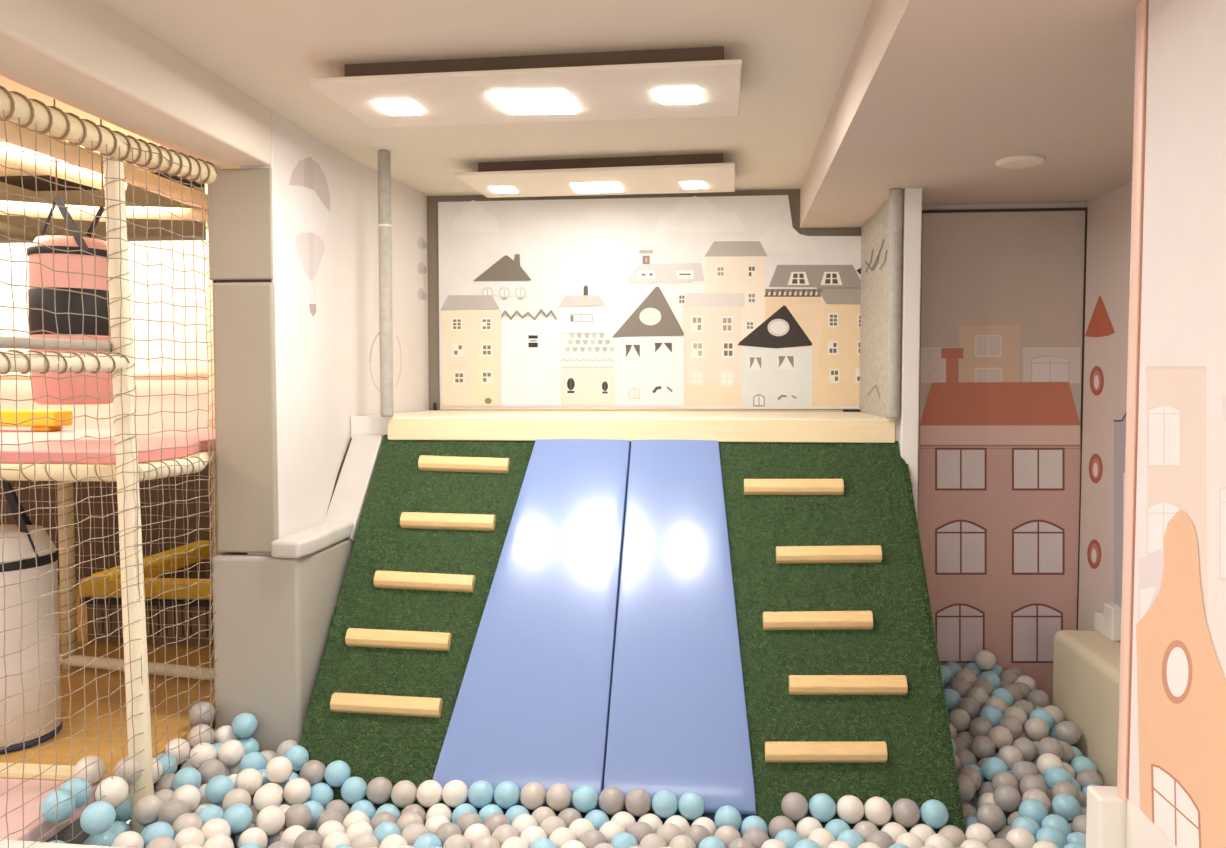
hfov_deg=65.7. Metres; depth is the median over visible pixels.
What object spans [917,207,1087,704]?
panel
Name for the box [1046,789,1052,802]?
ball
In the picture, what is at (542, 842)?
ball
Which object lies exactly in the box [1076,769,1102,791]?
ball
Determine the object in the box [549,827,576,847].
ball
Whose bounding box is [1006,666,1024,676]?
ball
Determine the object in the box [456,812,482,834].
ball
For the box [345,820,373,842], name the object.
ball
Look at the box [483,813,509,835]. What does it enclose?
ball
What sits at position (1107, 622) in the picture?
pad
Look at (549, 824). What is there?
ball
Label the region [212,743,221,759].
ball
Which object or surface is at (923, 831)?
ball
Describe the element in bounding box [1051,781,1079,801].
ball
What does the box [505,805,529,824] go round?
ball
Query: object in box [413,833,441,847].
ball
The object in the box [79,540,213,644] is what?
stairs
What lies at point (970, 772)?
ball
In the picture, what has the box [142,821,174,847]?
ball
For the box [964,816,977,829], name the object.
ball
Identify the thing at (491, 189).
diffuser
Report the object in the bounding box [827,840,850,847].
ball
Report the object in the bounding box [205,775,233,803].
ball
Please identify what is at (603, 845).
ball
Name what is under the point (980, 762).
ball
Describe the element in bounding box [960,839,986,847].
ball
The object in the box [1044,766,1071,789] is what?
ball
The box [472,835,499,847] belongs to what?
ball
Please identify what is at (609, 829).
ball
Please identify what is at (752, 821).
ball
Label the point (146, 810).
ball
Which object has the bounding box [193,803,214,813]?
ball
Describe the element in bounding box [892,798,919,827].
ball
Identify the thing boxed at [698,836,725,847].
ball
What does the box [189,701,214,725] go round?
ball
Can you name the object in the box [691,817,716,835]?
ball
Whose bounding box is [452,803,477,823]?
ball
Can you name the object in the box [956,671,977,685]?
ball
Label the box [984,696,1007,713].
ball
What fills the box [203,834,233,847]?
ball
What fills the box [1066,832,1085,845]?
ball
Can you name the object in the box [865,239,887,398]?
print
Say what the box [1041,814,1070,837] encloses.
ball
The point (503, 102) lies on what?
diffuser
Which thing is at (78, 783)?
ball
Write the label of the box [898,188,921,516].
wall partition
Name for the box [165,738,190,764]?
ball
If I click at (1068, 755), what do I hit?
ball
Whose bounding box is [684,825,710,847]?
ball
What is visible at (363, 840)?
ball
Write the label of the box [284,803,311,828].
ball
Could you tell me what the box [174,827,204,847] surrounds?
ball
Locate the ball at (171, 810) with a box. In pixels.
[158,799,188,825]
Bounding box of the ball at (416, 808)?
[400,804,425,824]
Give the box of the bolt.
[433,402,436,409]
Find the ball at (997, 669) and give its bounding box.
[983,663,1002,675]
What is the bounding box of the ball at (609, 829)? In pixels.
[599,821,624,843]
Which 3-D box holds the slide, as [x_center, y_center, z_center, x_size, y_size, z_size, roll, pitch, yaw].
[-0.042,0.677,2.801,0.901,1.256,0.962,0,3,5]
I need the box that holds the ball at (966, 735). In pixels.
[957,731,973,744]
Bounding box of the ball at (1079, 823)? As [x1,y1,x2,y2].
[1071,815,1085,833]
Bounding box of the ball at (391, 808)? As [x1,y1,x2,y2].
[375,804,400,820]
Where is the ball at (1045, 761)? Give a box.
[1036,753,1062,775]
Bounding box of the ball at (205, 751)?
[189,743,216,768]
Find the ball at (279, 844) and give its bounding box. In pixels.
[268,841,291,847]
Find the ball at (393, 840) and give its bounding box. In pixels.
[379,834,407,847]
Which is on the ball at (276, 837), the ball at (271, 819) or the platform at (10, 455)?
the ball at (271, 819)
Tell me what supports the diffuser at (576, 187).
attached to the ceiling light panel at (691, 173)
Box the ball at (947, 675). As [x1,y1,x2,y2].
[940,665,952,685]
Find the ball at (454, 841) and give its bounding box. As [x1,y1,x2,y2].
[443,834,470,847]
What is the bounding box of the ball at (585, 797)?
[572,785,597,812]
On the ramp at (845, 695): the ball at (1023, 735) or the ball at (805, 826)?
the ball at (805, 826)
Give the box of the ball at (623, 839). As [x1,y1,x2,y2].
[610,832,637,847]
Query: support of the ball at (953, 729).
on the balls at (954, 678)
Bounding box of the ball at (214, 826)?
[201,818,230,841]
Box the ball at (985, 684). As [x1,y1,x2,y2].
[972,679,994,696]
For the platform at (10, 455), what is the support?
on the frame
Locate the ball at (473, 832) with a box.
[463,823,490,847]
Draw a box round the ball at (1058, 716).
[1043,705,1064,724]
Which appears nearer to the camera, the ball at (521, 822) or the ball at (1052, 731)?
the ball at (521, 822)
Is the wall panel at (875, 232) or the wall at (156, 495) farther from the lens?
the wall at (156, 495)
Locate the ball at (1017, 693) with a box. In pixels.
[1002,684,1022,703]
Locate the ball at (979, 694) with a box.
[967,687,988,708]
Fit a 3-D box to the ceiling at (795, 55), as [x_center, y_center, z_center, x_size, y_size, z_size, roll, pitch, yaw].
[-0.373,-0.896,1.302,2.000,0.120,5.600,0,3,5]
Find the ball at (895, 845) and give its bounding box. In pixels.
[889,844,908,847]
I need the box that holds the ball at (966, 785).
[957,774,974,801]
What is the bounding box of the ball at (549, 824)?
[540,816,565,838]
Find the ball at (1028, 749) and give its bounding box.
[1012,738,1036,761]
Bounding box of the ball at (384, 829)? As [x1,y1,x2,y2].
[373,822,400,844]
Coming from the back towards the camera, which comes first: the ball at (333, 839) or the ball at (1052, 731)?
the ball at (1052, 731)
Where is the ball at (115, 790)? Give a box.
[95,776,128,806]
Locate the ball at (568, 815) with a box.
[558,808,581,827]
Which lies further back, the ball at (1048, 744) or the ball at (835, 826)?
the ball at (1048, 744)
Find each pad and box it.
[0,839,128,847]
[324,434,382,541]
[1094,603,1120,640]
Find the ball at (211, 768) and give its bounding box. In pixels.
[198,759,225,783]
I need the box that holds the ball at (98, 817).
[80,801,115,834]
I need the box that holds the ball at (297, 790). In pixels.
[283,778,310,804]
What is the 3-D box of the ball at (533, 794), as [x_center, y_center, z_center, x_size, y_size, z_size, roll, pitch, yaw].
[-0.211,0.983,2.511,0.069,0.070,0.069,2,3,34]
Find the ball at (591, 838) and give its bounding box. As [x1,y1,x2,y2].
[580,830,606,847]
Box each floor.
[0,586,214,821]
[46,818,89,843]
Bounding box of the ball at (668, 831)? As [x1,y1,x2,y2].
[656,823,682,846]
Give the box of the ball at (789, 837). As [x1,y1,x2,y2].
[775,829,801,847]
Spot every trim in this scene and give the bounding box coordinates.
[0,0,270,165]
[0,763,74,779]
[351,416,389,523]
[440,409,842,411]
[602,409,726,409]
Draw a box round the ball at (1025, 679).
[1015,675,1036,689]
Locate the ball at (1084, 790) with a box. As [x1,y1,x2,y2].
[1082,784,1099,795]
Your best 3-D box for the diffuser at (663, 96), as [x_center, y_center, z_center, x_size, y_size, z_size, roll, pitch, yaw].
[0.164,-0.825,2.395,0.105,0.003,0.112,0,3,5]
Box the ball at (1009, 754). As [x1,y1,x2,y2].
[997,745,1022,769]
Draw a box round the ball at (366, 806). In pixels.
[349,800,375,820]
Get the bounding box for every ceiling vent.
[0,175,99,190]
[151,172,204,187]
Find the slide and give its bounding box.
[433,439,756,837]
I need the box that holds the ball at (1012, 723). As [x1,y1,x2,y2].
[998,716,1022,739]
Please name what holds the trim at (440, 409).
attached to the wall at (793, 194)
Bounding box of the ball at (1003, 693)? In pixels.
[990,688,1013,706]
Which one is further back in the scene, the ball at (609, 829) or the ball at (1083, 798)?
the ball at (1083, 798)
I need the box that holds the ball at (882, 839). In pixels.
[866,831,894,847]
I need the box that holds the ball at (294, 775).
[279,771,299,789]
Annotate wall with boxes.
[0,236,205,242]
[0,240,209,428]
[0,463,211,585]
[240,110,428,554]
[427,189,860,409]
[917,203,1084,507]
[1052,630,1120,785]
[1078,181,1131,642]
[1086,0,1225,847]
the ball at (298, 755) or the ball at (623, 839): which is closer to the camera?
the ball at (623, 839)
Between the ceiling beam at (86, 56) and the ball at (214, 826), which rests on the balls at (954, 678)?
the ball at (214, 826)
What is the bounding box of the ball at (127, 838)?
[111,831,143,847]
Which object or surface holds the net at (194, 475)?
attached to the frame
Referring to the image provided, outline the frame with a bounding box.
[0,85,225,833]
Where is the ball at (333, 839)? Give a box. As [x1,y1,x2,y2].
[322,831,350,847]
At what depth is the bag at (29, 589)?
2.58 m
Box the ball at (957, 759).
[954,754,960,770]
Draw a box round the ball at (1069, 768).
[1062,762,1075,779]
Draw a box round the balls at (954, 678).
[82,671,1071,847]
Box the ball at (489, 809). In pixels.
[478,804,503,823]
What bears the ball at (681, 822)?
on the balls at (954, 678)
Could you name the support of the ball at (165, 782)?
on the balls at (954, 678)
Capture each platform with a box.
[0,428,215,464]
[367,410,894,442]
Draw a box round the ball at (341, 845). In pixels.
[334,844,351,847]
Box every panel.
[308,46,741,127]
[455,153,734,197]
[859,201,898,440]
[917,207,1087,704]
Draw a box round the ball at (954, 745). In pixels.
[951,738,956,753]
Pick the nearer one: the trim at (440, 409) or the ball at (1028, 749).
the ball at (1028, 749)
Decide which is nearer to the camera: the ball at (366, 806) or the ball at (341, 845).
the ball at (341, 845)
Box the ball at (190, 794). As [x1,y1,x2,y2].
[171,784,200,812]
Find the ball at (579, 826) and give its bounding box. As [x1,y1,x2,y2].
[568,818,594,840]
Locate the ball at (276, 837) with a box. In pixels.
[266,826,285,847]
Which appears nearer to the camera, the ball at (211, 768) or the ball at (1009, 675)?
the ball at (211, 768)
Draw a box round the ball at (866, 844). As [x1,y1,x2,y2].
[857,842,879,847]
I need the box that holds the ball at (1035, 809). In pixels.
[1019,798,1047,826]
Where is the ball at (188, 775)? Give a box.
[172,767,201,790]
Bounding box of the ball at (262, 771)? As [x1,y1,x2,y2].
[254,769,271,794]
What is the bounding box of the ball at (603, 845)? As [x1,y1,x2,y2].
[594,843,614,847]
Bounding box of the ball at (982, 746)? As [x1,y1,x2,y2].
[970,735,995,759]
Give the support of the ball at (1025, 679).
on the balls at (954, 678)
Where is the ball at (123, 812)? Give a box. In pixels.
[114,791,130,820]
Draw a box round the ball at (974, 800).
[971,791,977,804]
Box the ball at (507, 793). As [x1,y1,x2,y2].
[494,781,519,808]
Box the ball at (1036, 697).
[1027,689,1049,706]
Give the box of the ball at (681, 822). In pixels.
[664,815,689,834]
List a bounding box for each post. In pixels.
[378,150,392,416]
[886,188,902,418]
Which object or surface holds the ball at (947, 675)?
on the ball
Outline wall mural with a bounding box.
[438,195,860,408]
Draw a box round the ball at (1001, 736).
[988,726,1012,749]
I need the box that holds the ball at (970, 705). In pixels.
[957,697,980,719]
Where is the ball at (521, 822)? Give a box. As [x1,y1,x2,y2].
[511,814,537,836]
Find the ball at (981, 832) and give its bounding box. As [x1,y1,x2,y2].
[965,823,994,846]
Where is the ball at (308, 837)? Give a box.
[294,830,322,847]
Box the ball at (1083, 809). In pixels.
[1069,806,1086,823]
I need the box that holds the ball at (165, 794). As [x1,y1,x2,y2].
[154,789,173,803]
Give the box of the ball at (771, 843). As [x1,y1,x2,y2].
[761,839,786,847]
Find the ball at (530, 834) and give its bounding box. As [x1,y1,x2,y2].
[520,826,546,847]
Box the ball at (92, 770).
[74,755,105,783]
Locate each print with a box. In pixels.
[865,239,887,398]
[1136,366,1225,847]
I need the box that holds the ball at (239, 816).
[223,803,252,833]
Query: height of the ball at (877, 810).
0.069 m
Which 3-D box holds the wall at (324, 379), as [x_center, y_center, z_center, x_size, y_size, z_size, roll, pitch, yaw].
[-0.931,0.165,3.421,0.173,2.215,1.290,0,3,5]
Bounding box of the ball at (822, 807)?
[809,793,835,821]
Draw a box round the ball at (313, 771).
[300,760,325,786]
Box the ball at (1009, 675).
[999,670,1018,683]
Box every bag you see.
[0,480,62,753]
[27,99,112,404]
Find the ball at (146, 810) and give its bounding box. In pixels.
[133,795,163,824]
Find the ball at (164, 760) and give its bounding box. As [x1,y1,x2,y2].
[155,753,177,776]
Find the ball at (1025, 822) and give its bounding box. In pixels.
[1011,816,1040,839]
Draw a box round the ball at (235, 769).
[227,755,244,774]
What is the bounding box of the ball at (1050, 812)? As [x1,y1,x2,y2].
[1048,803,1053,814]
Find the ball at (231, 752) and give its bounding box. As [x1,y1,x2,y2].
[218,740,244,765]
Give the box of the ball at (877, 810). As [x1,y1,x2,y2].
[864,797,891,825]
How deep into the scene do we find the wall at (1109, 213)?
3.10 m
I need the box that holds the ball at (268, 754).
[260,750,276,762]
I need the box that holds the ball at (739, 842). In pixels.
[728,838,754,847]
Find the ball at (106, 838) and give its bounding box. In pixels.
[84,830,115,845]
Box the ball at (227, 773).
[224,765,229,775]
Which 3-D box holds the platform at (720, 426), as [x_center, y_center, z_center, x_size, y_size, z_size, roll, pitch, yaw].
[0.045,0.615,3.599,1.854,1.306,0.740,0,3,5]
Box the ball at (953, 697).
[944,689,960,710]
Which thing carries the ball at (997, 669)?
on the balls at (954, 678)
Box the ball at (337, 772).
[324,760,350,786]
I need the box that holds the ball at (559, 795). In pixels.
[546,783,571,810]
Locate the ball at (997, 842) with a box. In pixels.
[987,838,1014,847]
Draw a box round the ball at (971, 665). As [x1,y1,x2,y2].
[963,662,982,676]
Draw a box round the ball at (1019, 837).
[1006,828,1035,847]
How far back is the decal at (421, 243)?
3.96 m
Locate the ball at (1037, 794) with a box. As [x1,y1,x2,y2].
[1022,789,1049,811]
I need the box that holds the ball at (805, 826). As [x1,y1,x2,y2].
[796,817,822,838]
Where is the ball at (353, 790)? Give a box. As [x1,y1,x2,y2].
[341,777,366,803]
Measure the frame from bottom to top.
2.188 m
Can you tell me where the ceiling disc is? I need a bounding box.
[995,155,1045,168]
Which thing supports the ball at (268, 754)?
on the floor
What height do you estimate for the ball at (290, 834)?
0.070 m
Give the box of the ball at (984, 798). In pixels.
[977,792,1003,811]
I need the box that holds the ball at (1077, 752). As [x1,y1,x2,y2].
[1069,746,1082,764]
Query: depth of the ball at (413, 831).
2.33 m
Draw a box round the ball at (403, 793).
[391,780,416,807]
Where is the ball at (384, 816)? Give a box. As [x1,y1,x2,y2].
[370,811,396,830]
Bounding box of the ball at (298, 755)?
[283,745,308,771]
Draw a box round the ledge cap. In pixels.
[271,521,353,558]
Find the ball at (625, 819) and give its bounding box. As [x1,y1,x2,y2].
[611,811,635,832]
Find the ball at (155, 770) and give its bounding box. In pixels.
[152,758,162,782]
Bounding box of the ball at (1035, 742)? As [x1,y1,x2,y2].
[1032,741,1039,755]
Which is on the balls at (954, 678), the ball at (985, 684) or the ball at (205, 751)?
the ball at (985, 684)
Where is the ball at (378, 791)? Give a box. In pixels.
[366,777,392,803]
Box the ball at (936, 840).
[924,834,953,847]
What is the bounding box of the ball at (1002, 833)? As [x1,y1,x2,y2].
[995,825,1011,838]
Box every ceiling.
[0,76,239,238]
[99,0,871,195]
[800,0,1140,227]
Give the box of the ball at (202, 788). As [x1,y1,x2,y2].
[198,783,218,805]
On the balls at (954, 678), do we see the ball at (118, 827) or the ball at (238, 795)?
the ball at (118, 827)
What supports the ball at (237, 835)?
on the balls at (954, 678)
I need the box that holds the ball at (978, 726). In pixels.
[969,717,992,737]
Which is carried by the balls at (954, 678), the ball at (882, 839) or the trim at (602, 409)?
the ball at (882, 839)
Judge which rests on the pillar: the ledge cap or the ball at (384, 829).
the ledge cap
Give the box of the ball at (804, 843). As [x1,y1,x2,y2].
[794,839,819,847]
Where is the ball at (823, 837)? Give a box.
[808,828,835,847]
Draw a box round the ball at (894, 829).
[881,822,906,842]
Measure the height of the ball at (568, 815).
0.069 m
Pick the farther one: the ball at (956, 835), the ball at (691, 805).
the ball at (691, 805)
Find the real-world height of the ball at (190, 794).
0.070 m
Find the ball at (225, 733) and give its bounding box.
[213,725,237,743]
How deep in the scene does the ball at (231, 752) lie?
2.60 m
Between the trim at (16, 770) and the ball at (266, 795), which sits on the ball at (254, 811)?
the ball at (266, 795)
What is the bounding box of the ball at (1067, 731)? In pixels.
[1055,721,1079,744]
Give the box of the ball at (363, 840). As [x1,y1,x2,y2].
[350,833,379,847]
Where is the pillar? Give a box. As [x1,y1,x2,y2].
[208,168,357,752]
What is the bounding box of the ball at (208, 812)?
[197,804,223,824]
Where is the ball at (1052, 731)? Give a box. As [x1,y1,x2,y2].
[1048,724,1057,739]
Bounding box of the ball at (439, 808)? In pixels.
[426,803,451,822]
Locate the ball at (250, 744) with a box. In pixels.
[238,737,258,754]
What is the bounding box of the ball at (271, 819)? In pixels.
[256,805,284,835]
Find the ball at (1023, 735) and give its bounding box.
[1013,731,1029,740]
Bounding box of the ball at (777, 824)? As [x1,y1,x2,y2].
[768,816,795,838]
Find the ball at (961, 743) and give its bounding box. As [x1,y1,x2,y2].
[952,737,970,750]
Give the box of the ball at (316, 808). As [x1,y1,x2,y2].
[304,801,323,828]
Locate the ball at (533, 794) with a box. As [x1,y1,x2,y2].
[520,782,545,809]
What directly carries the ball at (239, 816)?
on the ball at (237, 835)
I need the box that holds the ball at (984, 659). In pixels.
[975,650,995,670]
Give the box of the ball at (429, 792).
[416,780,442,807]
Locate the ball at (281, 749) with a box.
[276,740,298,755]
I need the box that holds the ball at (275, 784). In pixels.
[263,783,283,804]
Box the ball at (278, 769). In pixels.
[265,756,292,783]
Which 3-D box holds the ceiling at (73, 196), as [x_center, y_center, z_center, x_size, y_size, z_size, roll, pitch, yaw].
[-2.679,-0.977,2.074,2.860,0.120,6.700,0,3,5]
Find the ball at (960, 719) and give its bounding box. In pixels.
[948,709,970,731]
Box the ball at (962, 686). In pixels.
[950,679,971,698]
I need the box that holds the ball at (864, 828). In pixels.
[853,821,878,841]
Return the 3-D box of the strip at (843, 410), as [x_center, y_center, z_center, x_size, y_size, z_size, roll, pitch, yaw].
[0.972,-0.050,3.830,0.088,0.014,0.007,0,3,5]
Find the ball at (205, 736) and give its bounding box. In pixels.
[187,724,214,747]
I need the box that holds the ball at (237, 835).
[234,824,255,847]
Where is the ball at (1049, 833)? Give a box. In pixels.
[1035,826,1066,847]
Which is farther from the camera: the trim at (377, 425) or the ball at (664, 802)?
the trim at (377, 425)
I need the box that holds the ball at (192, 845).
[181,843,202,847]
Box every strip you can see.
[327,438,351,510]
[843,410,859,411]
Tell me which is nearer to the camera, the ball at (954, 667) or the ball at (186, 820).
the ball at (186, 820)
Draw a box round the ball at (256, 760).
[240,752,266,770]
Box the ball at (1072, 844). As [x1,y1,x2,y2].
[1063,842,1085,847]
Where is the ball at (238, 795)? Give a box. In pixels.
[222,788,250,811]
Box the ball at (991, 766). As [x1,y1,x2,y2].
[982,757,1007,781]
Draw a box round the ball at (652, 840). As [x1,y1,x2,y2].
[639,833,666,847]
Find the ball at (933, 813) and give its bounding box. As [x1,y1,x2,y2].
[920,799,948,828]
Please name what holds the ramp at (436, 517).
on the floor
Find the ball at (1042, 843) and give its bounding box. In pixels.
[1032,840,1058,847]
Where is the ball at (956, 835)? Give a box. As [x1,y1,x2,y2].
[938,825,965,847]
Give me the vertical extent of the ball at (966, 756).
0.069 m
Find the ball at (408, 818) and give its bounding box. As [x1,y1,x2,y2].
[396,812,423,833]
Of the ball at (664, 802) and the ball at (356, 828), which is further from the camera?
the ball at (664, 802)
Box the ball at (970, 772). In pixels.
[957,767,981,791]
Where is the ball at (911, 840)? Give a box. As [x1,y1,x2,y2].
[895,832,923,847]
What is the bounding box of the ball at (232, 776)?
[227,774,237,788]
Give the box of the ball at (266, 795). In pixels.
[253,784,281,811]
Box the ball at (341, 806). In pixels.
[324,799,349,818]
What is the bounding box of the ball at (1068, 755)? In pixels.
[1058,740,1073,763]
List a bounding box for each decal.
[289,157,329,315]
[369,332,401,391]
[418,236,426,299]
[1085,295,1125,606]
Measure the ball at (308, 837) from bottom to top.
0.069 m
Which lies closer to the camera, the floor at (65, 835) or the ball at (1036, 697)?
the floor at (65, 835)
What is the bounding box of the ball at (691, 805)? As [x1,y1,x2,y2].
[678,791,704,819]
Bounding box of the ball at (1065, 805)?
[1051,793,1080,821]
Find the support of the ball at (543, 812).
on the balls at (954, 678)
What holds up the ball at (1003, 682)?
on the balls at (954, 678)
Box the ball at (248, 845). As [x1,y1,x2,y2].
[239,843,260,847]
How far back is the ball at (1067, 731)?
2.83 m
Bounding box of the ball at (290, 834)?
[280,825,305,847]
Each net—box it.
[0,110,217,847]
[0,462,216,638]
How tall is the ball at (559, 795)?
0.070 m
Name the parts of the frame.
rail, rail, rail, rail, rail, rail, post, rail, rail, rail, post, rail, rail, rail, rail, post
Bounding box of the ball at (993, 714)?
[979,705,1002,726]
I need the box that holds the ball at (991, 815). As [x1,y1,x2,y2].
[976,803,1004,831]
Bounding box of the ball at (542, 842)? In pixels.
[530,838,556,847]
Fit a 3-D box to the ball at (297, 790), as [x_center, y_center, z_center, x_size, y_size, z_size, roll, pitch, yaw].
[-0.832,0.968,2.502,0.069,0.069,0.069,0,3,-9]
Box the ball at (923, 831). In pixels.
[910,824,935,844]
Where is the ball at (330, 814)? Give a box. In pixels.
[316,809,343,830]
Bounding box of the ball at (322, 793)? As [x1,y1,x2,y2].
[307,783,333,808]
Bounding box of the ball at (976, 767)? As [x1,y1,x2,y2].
[961,763,984,782]
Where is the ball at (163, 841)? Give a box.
[146,836,176,847]
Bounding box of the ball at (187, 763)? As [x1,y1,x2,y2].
[179,759,198,769]
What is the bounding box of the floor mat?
[0,778,99,841]
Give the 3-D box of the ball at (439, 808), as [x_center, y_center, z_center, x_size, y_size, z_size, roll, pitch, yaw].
[-0.457,1.034,2.495,0.069,0.070,0.070,0,3,-2]
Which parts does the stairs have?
panel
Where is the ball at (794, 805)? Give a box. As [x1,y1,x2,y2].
[781,792,807,820]
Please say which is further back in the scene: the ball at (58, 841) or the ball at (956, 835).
the ball at (956, 835)
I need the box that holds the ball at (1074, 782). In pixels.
[1072,778,1080,790]
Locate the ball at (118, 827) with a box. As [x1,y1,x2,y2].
[109,821,131,836]
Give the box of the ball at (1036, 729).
[1024,717,1048,740]
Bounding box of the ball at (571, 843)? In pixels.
[561,840,585,847]
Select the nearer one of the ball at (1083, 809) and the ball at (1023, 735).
the ball at (1083, 809)
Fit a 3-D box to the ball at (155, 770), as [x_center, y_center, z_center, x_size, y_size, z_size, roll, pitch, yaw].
[-1.208,0.904,2.470,0.070,0.070,0.070,2,3,35]
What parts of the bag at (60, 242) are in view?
hanging cord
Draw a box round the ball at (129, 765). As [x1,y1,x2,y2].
[114,756,141,784]
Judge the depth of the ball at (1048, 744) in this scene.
2.73 m
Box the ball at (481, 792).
[468,780,493,807]
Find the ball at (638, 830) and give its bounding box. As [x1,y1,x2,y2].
[628,822,653,844]
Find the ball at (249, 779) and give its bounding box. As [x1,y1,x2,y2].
[234,768,262,795]
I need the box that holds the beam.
[0,409,72,431]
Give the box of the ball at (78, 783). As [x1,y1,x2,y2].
[59,777,91,808]
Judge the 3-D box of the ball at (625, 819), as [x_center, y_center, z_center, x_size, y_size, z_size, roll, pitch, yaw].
[0.026,1.036,2.449,0.070,0.069,0.069,2,3,31]
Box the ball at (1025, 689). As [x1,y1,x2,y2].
[1014,682,1031,699]
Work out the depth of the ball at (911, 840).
2.29 m
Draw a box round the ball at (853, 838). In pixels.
[837,829,864,847]
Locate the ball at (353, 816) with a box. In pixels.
[342,811,369,832]
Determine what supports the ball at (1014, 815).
on the balls at (954, 678)
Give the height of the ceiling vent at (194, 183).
0.012 m
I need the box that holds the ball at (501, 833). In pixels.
[492,824,518,847]
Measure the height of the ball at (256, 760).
0.070 m
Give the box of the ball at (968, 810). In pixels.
[962,802,976,816]
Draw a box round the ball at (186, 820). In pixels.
[172,813,202,837]
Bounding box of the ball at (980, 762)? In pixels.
[977,758,987,781]
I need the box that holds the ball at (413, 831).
[401,823,428,846]
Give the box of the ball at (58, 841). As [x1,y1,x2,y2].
[50,840,63,842]
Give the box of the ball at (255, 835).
[237,827,267,847]
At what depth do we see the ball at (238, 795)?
2.40 m
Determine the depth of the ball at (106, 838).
2.19 m
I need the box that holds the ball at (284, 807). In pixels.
[279,804,289,826]
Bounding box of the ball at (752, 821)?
[741,815,767,836]
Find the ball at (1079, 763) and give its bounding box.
[1070,756,1095,776]
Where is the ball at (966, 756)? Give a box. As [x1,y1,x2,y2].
[956,749,976,766]
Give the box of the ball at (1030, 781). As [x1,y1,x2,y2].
[1019,774,1046,795]
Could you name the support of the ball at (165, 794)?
on the balls at (954, 678)
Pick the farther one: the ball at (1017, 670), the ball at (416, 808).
the ball at (1017, 670)
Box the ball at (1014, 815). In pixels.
[1007,811,1019,825]
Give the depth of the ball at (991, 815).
2.42 m
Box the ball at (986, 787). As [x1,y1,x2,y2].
[977,781,993,797]
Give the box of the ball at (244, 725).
[232,713,257,737]
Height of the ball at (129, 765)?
0.070 m
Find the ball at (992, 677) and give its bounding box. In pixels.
[979,671,1000,688]
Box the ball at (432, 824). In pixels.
[425,814,449,834]
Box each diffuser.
[376,101,420,114]
[489,187,517,192]
[490,92,576,113]
[571,182,622,192]
[656,89,698,103]
[680,182,707,188]
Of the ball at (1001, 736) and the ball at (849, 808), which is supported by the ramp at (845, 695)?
the ball at (849, 808)
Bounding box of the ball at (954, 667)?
[944,662,961,676]
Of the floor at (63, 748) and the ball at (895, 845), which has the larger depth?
the floor at (63, 748)
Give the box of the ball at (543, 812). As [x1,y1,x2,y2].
[531,806,555,826]
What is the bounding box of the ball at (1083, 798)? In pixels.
[1079,791,1086,807]
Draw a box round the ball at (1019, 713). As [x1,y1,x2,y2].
[1003,706,1026,726]
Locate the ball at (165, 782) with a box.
[155,773,174,791]
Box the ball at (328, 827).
[317,820,344,840]
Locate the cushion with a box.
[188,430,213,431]
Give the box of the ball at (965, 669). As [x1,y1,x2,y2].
[957,668,976,676]
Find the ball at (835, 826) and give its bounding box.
[824,819,849,839]
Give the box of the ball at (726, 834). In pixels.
[714,825,740,847]
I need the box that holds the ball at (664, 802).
[652,790,677,817]
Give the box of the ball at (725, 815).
[714,805,741,829]
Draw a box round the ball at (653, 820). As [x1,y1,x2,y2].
[638,813,662,833]
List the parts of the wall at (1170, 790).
edge trim, panel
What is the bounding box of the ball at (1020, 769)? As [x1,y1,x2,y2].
[1011,761,1037,782]
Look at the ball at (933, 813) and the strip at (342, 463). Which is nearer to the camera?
the ball at (933, 813)
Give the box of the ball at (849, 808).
[836,795,863,823]
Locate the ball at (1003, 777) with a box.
[991,771,1018,790]
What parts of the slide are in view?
panel, panel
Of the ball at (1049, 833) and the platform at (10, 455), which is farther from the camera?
the platform at (10, 455)
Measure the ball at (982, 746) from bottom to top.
0.069 m
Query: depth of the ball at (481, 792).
2.50 m
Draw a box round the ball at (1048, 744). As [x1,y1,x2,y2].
[1037,737,1063,758]
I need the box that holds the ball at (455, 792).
[442,780,467,807]
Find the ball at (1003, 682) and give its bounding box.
[1000,680,1012,686]
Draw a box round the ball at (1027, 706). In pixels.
[1013,699,1034,719]
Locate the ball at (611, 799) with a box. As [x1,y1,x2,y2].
[599,787,624,814]
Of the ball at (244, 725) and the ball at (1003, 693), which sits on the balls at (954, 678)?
the ball at (1003, 693)
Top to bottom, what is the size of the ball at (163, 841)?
0.070 m
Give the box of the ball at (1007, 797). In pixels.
[993,784,1020,811]
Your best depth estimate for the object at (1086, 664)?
2.84 m
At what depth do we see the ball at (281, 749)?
2.69 m
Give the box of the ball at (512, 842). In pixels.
[501,837,528,847]
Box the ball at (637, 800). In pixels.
[625,788,650,816]
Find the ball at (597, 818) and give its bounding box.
[584,810,609,830]
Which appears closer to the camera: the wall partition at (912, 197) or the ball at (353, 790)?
the ball at (353, 790)
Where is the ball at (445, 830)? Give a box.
[435,822,461,846]
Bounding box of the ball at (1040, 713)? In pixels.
[1029,708,1053,729]
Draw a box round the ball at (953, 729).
[949,723,956,737]
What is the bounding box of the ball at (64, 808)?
[40,790,75,822]
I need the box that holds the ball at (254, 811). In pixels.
[250,805,258,823]
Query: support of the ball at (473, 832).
on the balls at (954, 678)
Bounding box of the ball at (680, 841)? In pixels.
[668,835,696,847]
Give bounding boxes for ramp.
[283,434,534,829]
[719,441,965,838]
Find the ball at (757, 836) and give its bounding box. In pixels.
[742,827,768,847]
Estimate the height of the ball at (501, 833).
0.069 m

